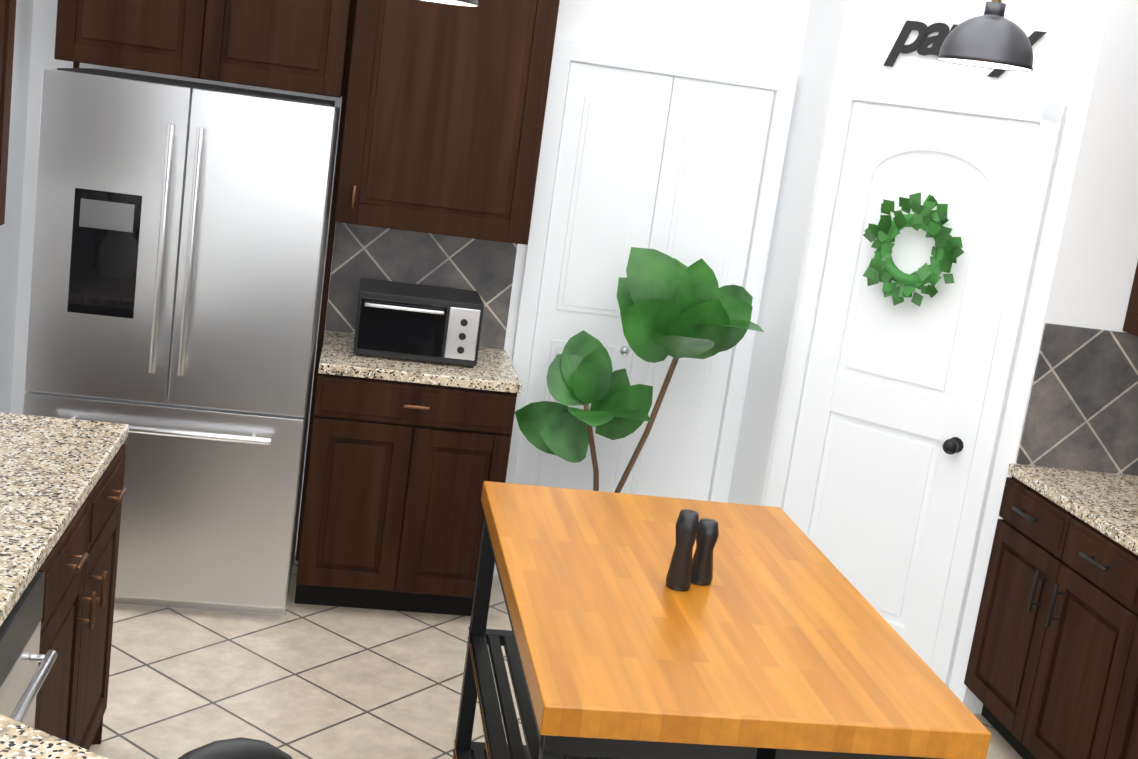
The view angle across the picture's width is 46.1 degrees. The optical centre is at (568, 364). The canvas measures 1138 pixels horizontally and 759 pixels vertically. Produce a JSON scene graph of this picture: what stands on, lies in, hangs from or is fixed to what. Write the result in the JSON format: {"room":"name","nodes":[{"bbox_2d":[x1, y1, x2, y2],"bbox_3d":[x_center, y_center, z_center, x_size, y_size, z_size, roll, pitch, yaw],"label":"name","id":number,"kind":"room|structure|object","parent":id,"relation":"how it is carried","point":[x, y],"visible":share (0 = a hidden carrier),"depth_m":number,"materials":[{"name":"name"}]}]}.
{"room":"kitchen","nodes":[
{"label":"kitchen","id":0,"kind":"room"},
{"bbox_2d":[0,0,33,412],"bbox_3d":[-1.766,-0.452,3.089,0.120,3.020,3.590,6,11,-10],"label":"wall","id":1,"kind":"structure","parent":0,"point":[10,229],"depth_m":4.76,"materials":[{"name":"white paint"}]},
{"bbox_2d":[0,0,15,225],"bbox_3d":[-1.455,-0.815,2.853,0.324,1.100,0.840,6,11,-10],"label":"upper cabinet","id":2,"kind":"object","parent":1,"relation":"attached to","point":[7,19],"visible":1,"depth_m":3.23,"materials":[{"name":"brown wood"}]},
{"bbox_2d":[10,0,810,554],"bbox_3d":[-0.710,-0.706,5.106,5.810,3.020,0.120,6,11,-10],"label":"wall","id":3,"kind":"structure","parent":0,"point":[764,34],"depth_m":5.07,"materials":[{"name":"white paint"}]},
{"bbox_2d":[325,222,516,349],"bbox_3d":[-0.564,-0.314,5.140,0.692,0.452,0.010,6,11,-10],"label":"backsplash","id":4,"kind":"structure","parent":3,"relation":"attached to","point":[484,269],"depth_m":5.12,"materials":[{"name":"grey tile"}]},
{"bbox_2d":[514,62,773,500],"bbox_3d":[0.264,-0.105,5.275,0.800,2.030,0.073,6,11,-10],"label":"closet door","id":5,"kind":"structure","parent":3,"relation":"in","point":[670,166],"depth_m":5.19,"materials":[{"name":"white wood"}]},
{"bbox_2d":[493,39,796,574],"bbox_3d":[0.266,-0.140,5.283,0.956,2.115,0.044,6,11,-10],"label":"trim","id":6,"kind":"structure","parent":3,"relation":"attached to","point":[782,85],"depth_m":5.17,"materials":[{"name":"white wood"}]},
{"bbox_2d":[89,555,1022,758],"bbox_3d":[-2.957,1.425,0.890,13.000,0.100,12.000,6,11,-10],"label":"floor","id":7,"kind":"structure","parent":0,"point":[302,681],"depth_m":4.23,"materials":[{"name":"tile"}]},
{"bbox_2d":[0,556,55,731],"bbox_3d":[-1.370,0.853,2.354,0.673,0.880,0.616,6,11,-10],"label":"dishwasher","id":8,"kind":"object","parent":7,"relation":"on","point":[26,633],"depth_m":2.52,"materials":[{"name":"silver metal"}]},
{"bbox_2d":[0,412,128,758],"bbox_3d":[-0.755,0.495,2.215,1.754,0.037,2.808,6,11,-10],"label":"countertop","id":9,"kind":"structure","parent":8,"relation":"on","point":[52,469],"depth_m":2.92,"materials":[{"name":"stone"}]},
{"bbox_2d":[178,737,292,758],"bbox_3d":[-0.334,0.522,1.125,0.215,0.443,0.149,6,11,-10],"label":"stool","id":10,"kind":"object","parent":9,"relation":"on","point":[240,748],"visible":1,"depth_m":1.10,"materials":[{"name":"black metal"}]},
{"bbox_2d":[44,444,126,749],"bbox_3d":[-1.479,0.689,3.100,0.673,0.880,0.927,6,11,-10],"label":"base cabinet","id":11,"kind":"object","parent":7,"relation":"on","point":[56,628],"depth_m":3.17,"materials":[{"name":"brown wood"}]},
{"bbox_2d":[23,68,339,615],"bbox_3d":[-1.352,-0.074,4.684,0.900,1.780,0.742,6,11,-10],"label":"fridge","id":12,"kind":"object","parent":7,"relation":"on","point":[179,243],"visible":0.85,"depth_m":4.36,"materials":[{"name":"silver metal"}]},
{"bbox_2d":[54,0,361,603],"bbox_3d":[-1.341,-0.417,4.706,0.998,2.447,0.590,6,11,-10],"label":"tall cabinet","id":13,"kind":"object","parent":7,"relation":"on","point":[303,46],"depth_m":4.56,"materials":[{"name":"brown wood"}]},
{"bbox_2d":[298,0,559,615],"bbox_3d":[-0.503,-0.329,4.848,0.712,2.447,0.590,6,11,-10],"label":"tall cabinet","id":14,"kind":"object","parent":7,"relation":"on","point":[442,116],"depth_m":4.70,"materials":[{"name":"brown wood"}]},
{"bbox_2d":[318,331,521,393],"bbox_3d":[-0.552,-0.013,4.909,0.702,0.037,0.589,6,11,-10],"label":"countertop","id":15,"kind":"structure","parent":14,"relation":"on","point":[493,370],"depth_m":4.69,"materials":[{"name":"stone"}]},
{"bbox_2d":[353,278,483,367],"bbox_3d":[-0.553,-0.149,4.886,0.440,0.235,0.347,6,11,-10],"label":"toaster oven","id":16,"kind":"object","parent":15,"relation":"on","point":[418,322],"visible":1,"depth_m":4.75,"materials":[{"name":"black metal"}]},
{"bbox_2d":[515,247,763,492],"bbox_3d":[0.229,0.276,4.968,0.861,1.419,0.587,6,11,-10],"label":"plant","id":17,"kind":"object","parent":7,"relation":"on","point":[675,309],"visible":0.75,"depth_m":4.89,"materials":[{"name":"green plant"}]},
{"bbox_2d":[452,501,986,758],"bbox_3d":[0.201,0.948,3.038,0.796,0.849,1.266,6,11,-10],"label":"kitchen island","id":18,"kind":"object","parent":7,"relation":"on","point":[478,678],"depth_m":2.97,"materials":[{"name":"black metal"}]},
{"bbox_2d":[481,481,990,752],"bbox_3d":[0.262,0.509,2.950,0.814,0.055,1.284,6,11,-10],"label":"island countertop","id":19,"kind":"structure","parent":18,"relation":"on","point":[779,645],"depth_m":2.67,"materials":[{"name":"orange wood"}]},
{"bbox_2d":[666,509,718,590],"bbox_3d":[0.274,0.399,2.920,0.056,0.170,0.130,18,15,42],"label":"shakers","id":20,"kind":"object","parent":19,"relation":"on","point":[685,570],"visible":1,"depth_m":2.89,"materials":[{"name":"black plastic"}]},
{"bbox_2d":[964,476,1137,758],"bbox_3d":[1.782,0.917,4.233,0.630,0.876,0.859,6,11,-10],"label":"base cabinet","id":21,"kind":"object","parent":7,"relation":"on","point":[1052,670],"depth_m":4.16,"materials":[{"name":"brown wood"}]},
{"bbox_2d":[1096,572,1137,758],"bbox_3d":[1.904,1.099,3.403,0.630,0.876,0.858,6,11,-10],"label":"base cabinet","id":22,"kind":"object","parent":7,"relation":"on","point":[1119,734],"depth_m":3.73,"materials":[{"name":"brown wood"}]},
{"bbox_2d":[1008,463,1137,554],"bbox_3d":[1.966,0.654,3.317,0.624,0.037,2.573,6,11,-10],"label":"countertop","id":23,"kind":"structure","parent":22,"relation":"on","point":[1106,504],"depth_m":4.23,"materials":[{"name":"stone"}]},
{"bbox_2d":[727,0,1137,713],"bbox_3d":[1.493,-0.359,4.901,1.246,3.020,1.050,6,11,-10],"label":"wall","id":24,"kind":"structure","parent":0,"point":[1085,60],"depth_m":4.47,"materials":[{"name":"white paint"}]},
{"bbox_2d":[783,102,1039,666],"bbox_3d":[1.140,0.130,4.728,0.488,2.023,0.504,6,11,-10],"label":"pantry door","id":25,"kind":"structure","parent":24,"relation":"in","point":[893,399],"depth_m":4.69,"materials":[{"name":"white wood"}]},
{"bbox_2d":[863,192,963,306],"bbox_3d":[1.162,-0.392,4.583,0.274,0.397,0.298,6,11,-10],"label":"wreath","id":26,"kind":"object","parent":25,"relation":"hanging from","point":[946,251],"visible":1,"depth_m":4.58,"materials":[{"name":"green plant"}]},
{"bbox_2d":[765,78,1069,687],"bbox_3d":[1.139,0.098,4.725,0.802,2.103,0.048,16,14,34],"label":"door frame","id":27,"kind":"structure","parent":24,"relation":"attached to","point":[1050,117],"depth_m":4.57,"materials":[{"name":"white wood"}]},
{"bbox_2d":[949,681,966,703],"bbox_3d":[0.510,0.979,5.042,1.630,0.100,1.052,6,11,-10],"label":"baseboard","id":28,"kind":"structure","parent":24,"relation":"attached to","point":[958,690],"depth_m":4.67,"materials":[{"name":"white wood"}]},
{"bbox_2d":[883,20,1046,77],"bbox_3d":[1.322,-1.072,4.492,0.537,0.188,0.008,16,14,34],"label":"sign","id":29,"kind":"object","parent":24,"relation":"attached to","point":[921,43],"visible":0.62,"depth_m":4.57,"materials":[{"name":"black metal"}]},
{"bbox_3d":[2.800,0.663,0.673,0.120,3.020,10.270,6,11,-10],"label":"wall","id":30,"kind":"structure","parent":0,"visible":0},
{"bbox_2d":[1016,323,1137,475],"bbox_3d":[2.014,0.401,3.267,0.599,0.482,2.571,6,11,-10],"label":"backsplash","id":31,"kind":"structure","parent":30,"relation":"attached to","point":[1082,412],"depth_m":4.48,"materials":[{"name":"grey tile"}]},
{"bbox_2d":[1123,262,1137,335],"bbox_3d":[2.122,-0.556,4.053,0.324,1.100,0.676,6,11,-10],"label":"upper cabinet","id":32,"kind":"object","parent":30,"relation":"attached to","point":[1130,326],"visible":1,"depth_m":4.38,"materials":[{"name":"brown wood"}]},
{"bbox_3d":[-2.535,-1.607,0.287,13.000,0.100,12.000,6,11,-10],"label":"ceiling","id":33,"kind":"structure","parent":0,"visible":0},
{"bbox_2d":[418,0,478,6],"bbox_3d":[-0.320,-1.440,3.596,0.268,0.900,0.268,6,11,-10],"label":"pendant light","id":34,"kind":"object","parent":33,"relation":"hanging from","point":[468,3],"visible":1,"depth_m":3.79,"materials":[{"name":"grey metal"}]},
{"bbox_2d":[937,0,1032,71],"bbox_3d":[1.240,-1.270,3.728,0.268,0.860,0.268,6,11,-10],"label":"pendant light","id":35,"kind":"object","parent":33,"relation":"hanging from","point":[992,37],"visible":1,"depth_m":3.71,"materials":[{"name":"grey metal"}]}
]}

